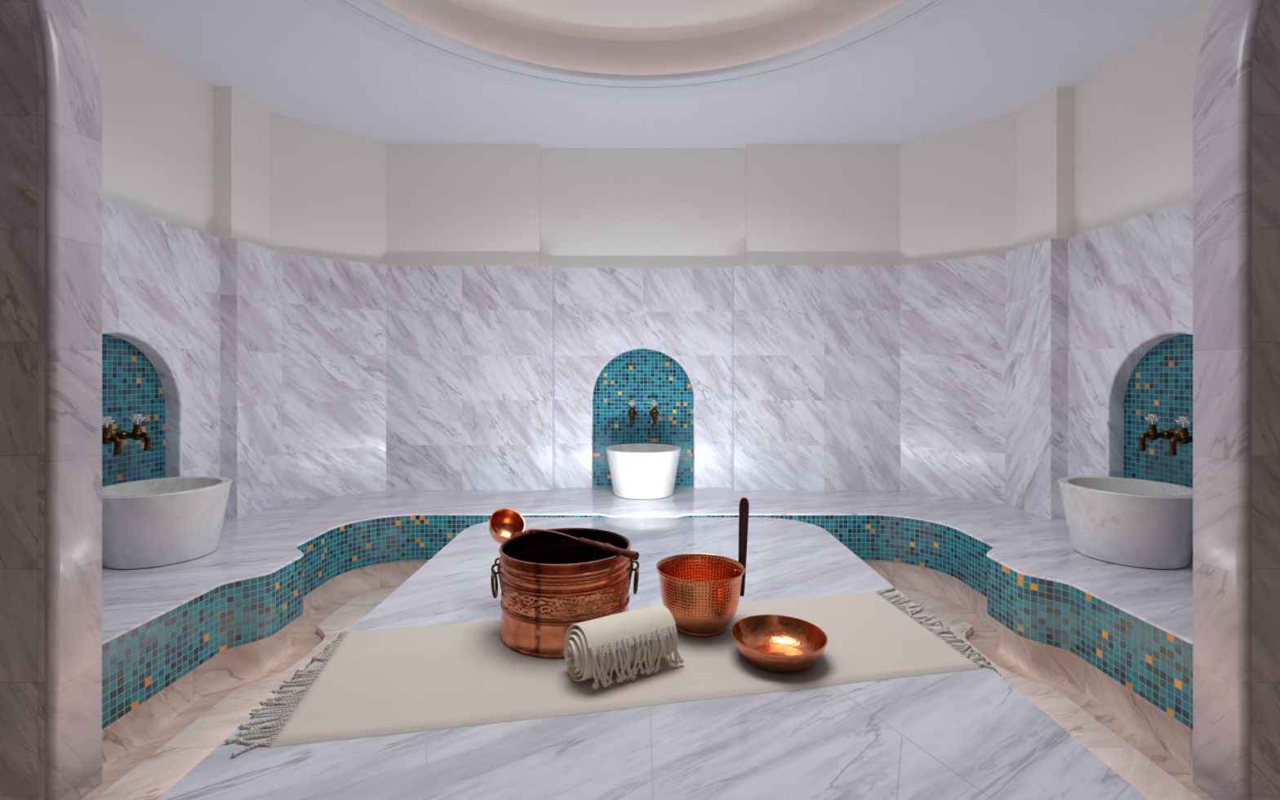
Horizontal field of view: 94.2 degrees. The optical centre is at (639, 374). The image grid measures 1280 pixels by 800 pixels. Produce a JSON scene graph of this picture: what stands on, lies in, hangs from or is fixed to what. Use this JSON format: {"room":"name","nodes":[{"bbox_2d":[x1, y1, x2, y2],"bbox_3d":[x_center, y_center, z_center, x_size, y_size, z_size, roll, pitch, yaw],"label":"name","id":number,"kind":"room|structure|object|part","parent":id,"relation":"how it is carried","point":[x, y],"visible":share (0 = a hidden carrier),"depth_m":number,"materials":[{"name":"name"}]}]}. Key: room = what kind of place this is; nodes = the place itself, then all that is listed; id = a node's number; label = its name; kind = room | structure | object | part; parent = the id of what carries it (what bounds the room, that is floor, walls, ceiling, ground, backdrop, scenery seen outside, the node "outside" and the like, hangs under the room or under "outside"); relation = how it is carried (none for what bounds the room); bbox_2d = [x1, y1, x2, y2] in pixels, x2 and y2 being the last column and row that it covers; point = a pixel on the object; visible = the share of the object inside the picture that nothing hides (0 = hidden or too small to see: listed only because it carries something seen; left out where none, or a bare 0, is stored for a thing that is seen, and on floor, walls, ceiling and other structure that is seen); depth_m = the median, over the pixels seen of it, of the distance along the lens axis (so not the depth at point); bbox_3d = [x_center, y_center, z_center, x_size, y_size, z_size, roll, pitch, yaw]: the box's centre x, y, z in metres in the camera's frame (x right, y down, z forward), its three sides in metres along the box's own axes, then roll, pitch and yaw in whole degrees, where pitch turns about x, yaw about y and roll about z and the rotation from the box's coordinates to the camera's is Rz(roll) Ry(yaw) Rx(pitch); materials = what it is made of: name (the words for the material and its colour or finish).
{"room":"spa","nodes":[
{"label":"spa","id":0,"kind":"room"},
{"bbox_2d":[81,0,236,519],"bbox_3d":[-2.283,-0.417,2.530,0.180,2.406,1.560,0,0,0],"label":"wall","id":1,"kind":"structure","parent":0,"point":[169,251],"depth_m":2.93,"materials":[{"name":"stone"}]},
{"bbox_2d":[0,0,102,799],"bbox_3d":[-2.363,-0.205,1.675,1.570,2.810,0.150,0,0,0],"label":"column","id":2,"kind":"structure","parent":1,"relation":"attached to","point":[51,102],"depth_m":1.60,"materials":[{"name":"stone"}]},
{"bbox_2d":[102,416,122,455],"bbox_3d":[-2.286,0.261,2.533,0.156,0.164,0.063,0,0,0],"label":"tap","id":3,"kind":"object","parent":1,"relation":"attached to","point":[108,437],"visible":0.75,"depth_m":2.52,"materials":[{"name":"brown metal"}]},
{"bbox_3d":[-2.233,0.302,2.533,0.050,0.082,0.029,0,0,0],"label":"spout","id":4,"kind":"part","parent":3,"relation":"part of","materials":[{"name":"brown metal"}]},
{"bbox_2d":[111,413,151,450],"bbox_3d":[-2.286,0.261,2.687,0.156,0.164,0.063,0,0,0],"label":"tap","id":5,"kind":"object","parent":1,"relation":"attached to","point":[137,433],"visible":0.98,"depth_m":2.68,"materials":[{"name":"brown metal"}]},
{"bbox_3d":[-2.233,0.302,2.687,0.050,0.082,0.029,0,0,0],"label":"spout","id":6,"kind":"part","parent":5,"relation":"part of","materials":[{"name":"brown metal"}]},
{"bbox_3d":[-2.363,0.302,2.610,0.001,0.968,0.710,0,0,0],"label":"mosaic panel","id":7,"kind":"part","parent":1,"relation":"part of","materials":[{"name":"teal tile"}]},
{"bbox_3d":[-2.283,-1.175,2.530,0.180,0.891,1.560,0,0,0],"label":"plaster panel","id":8,"kind":"part","parent":1,"relation":"part of","materials":[{"name":"white paint"}]},
{"bbox_2d":[231,86,386,519],"bbox_3d":[-2.054,-0.417,3.726,0.254,2.406,0.979,0,0,30],"label":"wall","id":9,"kind":"structure","parent":0,"point":[308,200],"depth_m":3.73,"materials":[{"name":"stone"}]},
{"bbox_3d":[-2.054,-1.175,3.726,0.254,0.891,0.979,0,0,30],"label":"plaster panel","id":10,"kind":"part","parent":9,"relation":"part of","materials":[{"name":"white paint"}]},
{"bbox_2d":[386,142,900,489],"bbox_3d":[0.022,-0.417,4.124,3.560,2.406,0.168,0,0,0],"label":"wall","id":11,"kind":"structure","parent":0,"point":[752,293],"depth_m":4.12,"materials":[{"name":"stone"}]},
{"bbox_2d":[627,400,636,424],"bbox_3d":[-0.055,0.261,4.130,0.063,0.164,0.156,0,0,0],"label":"tap","id":12,"kind":"object","parent":11,"relation":"attached to","point":[632,413],"visible":1,"depth_m":4.10,"materials":[{"name":"brown metal"}]},
{"bbox_3d":[-0.055,0.302,4.077,0.029,0.082,0.050,0,0,0],"label":"spout","id":13,"kind":"part","parent":12,"relation":"part of","materials":[{"name":"brown metal"}]},
{"bbox_3d":[0.022,-1.175,4.122,3.560,0.891,0.165,0,0,0],"label":"plaster panel","id":14,"kind":"part","parent":11,"relation":"part of","materials":[{"name":"white paint"}]},
{"bbox_3d":[0.022,0.302,4.207,0.710,0.968,0.001,0,0,0],"label":"mosaic panel","id":15,"kind":"part","parent":11,"relation":"part of","materials":[{"name":"teal tile"}]},
{"bbox_2d":[649,400,658,424],"bbox_3d":[0.099,0.261,4.130,0.063,0.164,0.156,0,0,0],"label":"tap","id":16,"kind":"object","parent":11,"relation":"attached to","point":[654,413],"visible":1,"depth_m":4.10,"materials":[{"name":"brown metal"}]},
{"bbox_3d":[0.099,0.302,4.077,0.029,0.082,0.050,0,0,0],"label":"spout","id":17,"kind":"part","parent":16,"relation":"part of","materials":[{"name":"brown metal"}]},
{"bbox_2d":[85,0,1204,147],"bbox_3d":[0.022,-1.738,1.525,5.500,0.324,5.650,0,0,0],"label":"ceiling","id":18,"kind":"structure","parent":0,"point":[549,73],"depth_m":3.17,"materials":[{"name":"white paint"}]},
{"bbox_3d":[0.000,-1.594,1.870,3.200,0.036,3.200,0,0,0],"label":"opening moulding","id":19,"kind":"part","parent":18,"relation":"part of","materials":[{"name":"white paint"}]},
{"bbox_2d":[80,585,1214,799],"bbox_3d":[0.022,1.183,1.500,5.500,0.034,5.600,0,0,0],"label":"floor","id":20,"kind":"structure","parent":0,"point":[152,767],"depth_m":2.03,"materials":[{"name":"stone"}]},
{"bbox_2d":[102,485,1192,770],"bbox_3d":[0.022,0.993,2.979,4.772,0.414,2.458,0,0,0],"label":"bench","id":21,"kind":"object","parent":20,"relation":"on","point":[1120,636],"visible":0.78,"depth_m":2.44,"materials":[{"name":"teal tile"}]},
{"bbox_2d":[102,475,231,568],"bbox_3d":[-2.073,0.634,2.585,0.498,0.303,0.498,0,0,27],"label":"basin","id":22,"kind":"object","parent":21,"relation":"on","point":[153,522],"visible":0.93,"depth_m":2.43,"materials":[{"name":"white stone"}]},
{"bbox_2d":[605,443,680,499],"bbox_3d":[0.022,0.634,3.920,0.498,0.303,0.498,0,0,0],"label":"basin","id":23,"kind":"object","parent":21,"relation":"on","point":[637,471],"visible":1,"depth_m":3.73,"materials":[{"name":"white stone"}]},
{"bbox_2d":[1057,475,1192,568],"bbox_3d":[2.117,0.634,2.585,0.498,0.303,0.498,0,0,-42],"label":"basin","id":24,"kind":"object","parent":21,"relation":"on","point":[1122,521],"visible":0.95,"depth_m":2.43,"materials":[{"name":"white stone"}]},
{"bbox_2d":[157,517,1148,799],"bbox_3d":[0.022,0.960,1.870,1.684,0.480,2.260,0,0,0],"label":"platform","id":25,"kind":"object","parent":20,"relation":"on","point":[966,735],"visible":0.7,"depth_m":1.17,"materials":[{"name":"grey stone"}]},
{"bbox_2d":[222,586,1001,757],"bbox_3d":[0.026,0.740,1.554,1.796,0.067,0.553,0,0,-11],"label":"cloth","id":26,"kind":"object","parent":25,"relation":"on","point":[384,682],"visible":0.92,"depth_m":1.42,"materials":[{"name":"beige fabric"}]},
{"bbox_2d":[490,528,639,658],"bbox_3d":[-0.208,0.595,1.673,0.367,0.236,0.367,0,0,32],"label":"bucket","id":27,"kind":"object","parent":26,"relation":"on","point":[550,583],"visible":0.91,"depth_m":1.53,"materials":[{"name":"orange metal"}]},
{"bbox_3d":[-0.404,0.582,1.653,0.015,0.076,0.070,0,0,-6],"label":"ring handle","id":28,"kind":"part","parent":27,"relation":"part of","materials":[{"name":"gold metal"}]},
{"bbox_2d":[488,508,639,559],"bbox_3d":[-0.226,0.481,1.743,0.580,0.104,0.110,0,0,33],"label":"ladle","id":29,"kind":"object","parent":27,"relation":"on","point":[505,524],"visible":0.94,"depth_m":1.85,"materials":[{"name":"orange metal"}]},
{"bbox_2d":[488,508,524,543],"bbox_3d":[-0.418,0.481,1.875,0.110,0.104,0.110,0,0,0],"label":"cup","id":30,"kind":"object","parent":29,"relation":"on","point":[505,524],"depth_m":1.91,"materials":[{"name":"orange metal"}]},
{"bbox_3d":[-0.265,0.478,1.748,0.284,0.040,0.024,0,0,35],"label":"rod","id":31,"kind":"part","parent":29,"relation":"part of","materials":[{"name":"orange metal"}]},
{"bbox_3d":[-0.088,0.470,1.609,0.204,0.027,0.025,0,0,39],"label":"handle","id":32,"kind":"part","parent":29,"relation":"part of","materials":[{"name":"red wood"}]},
{"bbox_3d":[-0.011,0.582,1.683,0.016,0.076,0.070,0,0,0],"label":"ring handle","id":33,"kind":"part","parent":27,"relation":"part of","materials":[{"name":"gold metal"}]},
{"bbox_2d":[564,604,684,688],"bbox_3d":[-0.044,0.647,1.438,0.280,0.126,0.143,0,0,-32],"label":"rolled towel","id":34,"kind":"object","parent":26,"relation":"on","point":[595,648],"visible":1,"depth_m":1.39,"materials":[{"name":"beige fabric"}]},
{"bbox_2d":[656,497,749,637],"bbox_3d":[0.171,0.535,1.687,0.250,0.354,0.250,0,0,34],"label":"copper pot","id":35,"kind":"object","parent":26,"relation":"on","point":[701,592],"visible":0.97,"depth_m":1.62,"materials":[{"name":"orange metal"}]},
{"bbox_3d":[0.300,0.499,1.727,0.032,0.282,0.016,0,0,0],"label":"stick handle","id":36,"kind":"part","parent":35,"relation":"part of","materials":[{"name":"red wood"}]},
{"bbox_2d":[730,614,827,671],"bbox_3d":[0.347,0.681,1.492,0.237,0.063,0.237,0,0,0],"label":"dish","id":37,"kind":"object","parent":26,"relation":"on","point":[773,642],"visible":1,"depth_m":1.54,"materials":[{"name":"orange metal"}]},
{"bbox_2d":[900,87,1056,518],"bbox_3d":[2.098,-0.417,3.726,0.254,2.406,0.979,0,0,-30],"label":"wall","id":38,"kind":"structure","parent":0,"point":[978,201],"depth_m":3.73,"materials":[{"name":"stone"}]},
{"bbox_3d":[2.098,-1.175,3.726,0.254,0.891,0.979,0,0,-30],"label":"plaster panel","id":39,"kind":"part","parent":38,"relation":"part of","materials":[{"name":"white paint"}]},
{"bbox_2d":[1050,0,1213,555],"bbox_3d":[2.327,-0.417,2.530,0.180,2.406,1.560,0,0,0],"label":"wall","id":40,"kind":"structure","parent":0,"point":[1122,249],"depth_m":2.92,"materials":[{"name":"stone"}]},
{"bbox_3d":[2.327,-1.175,2.530,0.180,0.891,1.560,0,0,0],"label":"plaster panel","id":41,"kind":"part","parent":40,"relation":"part of","materials":[{"name":"white paint"}]},
{"bbox_2d":[1137,413,1177,450],"bbox_3d":[2.330,0.261,2.687,0.156,0.164,0.063,0,0,0],"label":"tap","id":42,"kind":"object","parent":40,"relation":"attached to","point":[1152,433],"visible":0.98,"depth_m":2.68,"materials":[{"name":"brown metal"}]},
{"bbox_3d":[2.277,0.302,2.687,0.050,0.082,0.029,0,0,0],"label":"spout","id":43,"kind":"part","parent":42,"relation":"part of","materials":[{"name":"brown metal"}]},
{"bbox_3d":[2.407,0.302,2.610,0.001,0.968,0.710,0,0,0],"label":"mosaic panel","id":44,"kind":"part","parent":40,"relation":"part of","materials":[{"name":"teal tile"}]},
{"bbox_2d":[1168,416,1192,455],"bbox_3d":[2.330,0.261,2.533,0.156,0.164,0.063,0,0,0],"label":"tap","id":45,"kind":"object","parent":40,"relation":"attached to","point":[1183,437],"visible":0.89,"depth_m":2.52,"materials":[{"name":"brown metal"}]},
{"bbox_3d":[2.277,0.302,2.533,0.050,0.082,0.029,0,0,0],"label":"spout","id":46,"kind":"part","parent":45,"relation":"part of","materials":[{"name":"brown metal"}]},
{"bbox_2d":[1192,0,1279,799],"bbox_3d":[2.407,-0.205,1.675,1.570,2.810,0.150,0,0,0],"label":"column","id":47,"kind":"structure","parent":40,"relation":"attached to","point":[1236,111],"depth_m":1.62,"materials":[{"name":"stone"}]}
]}

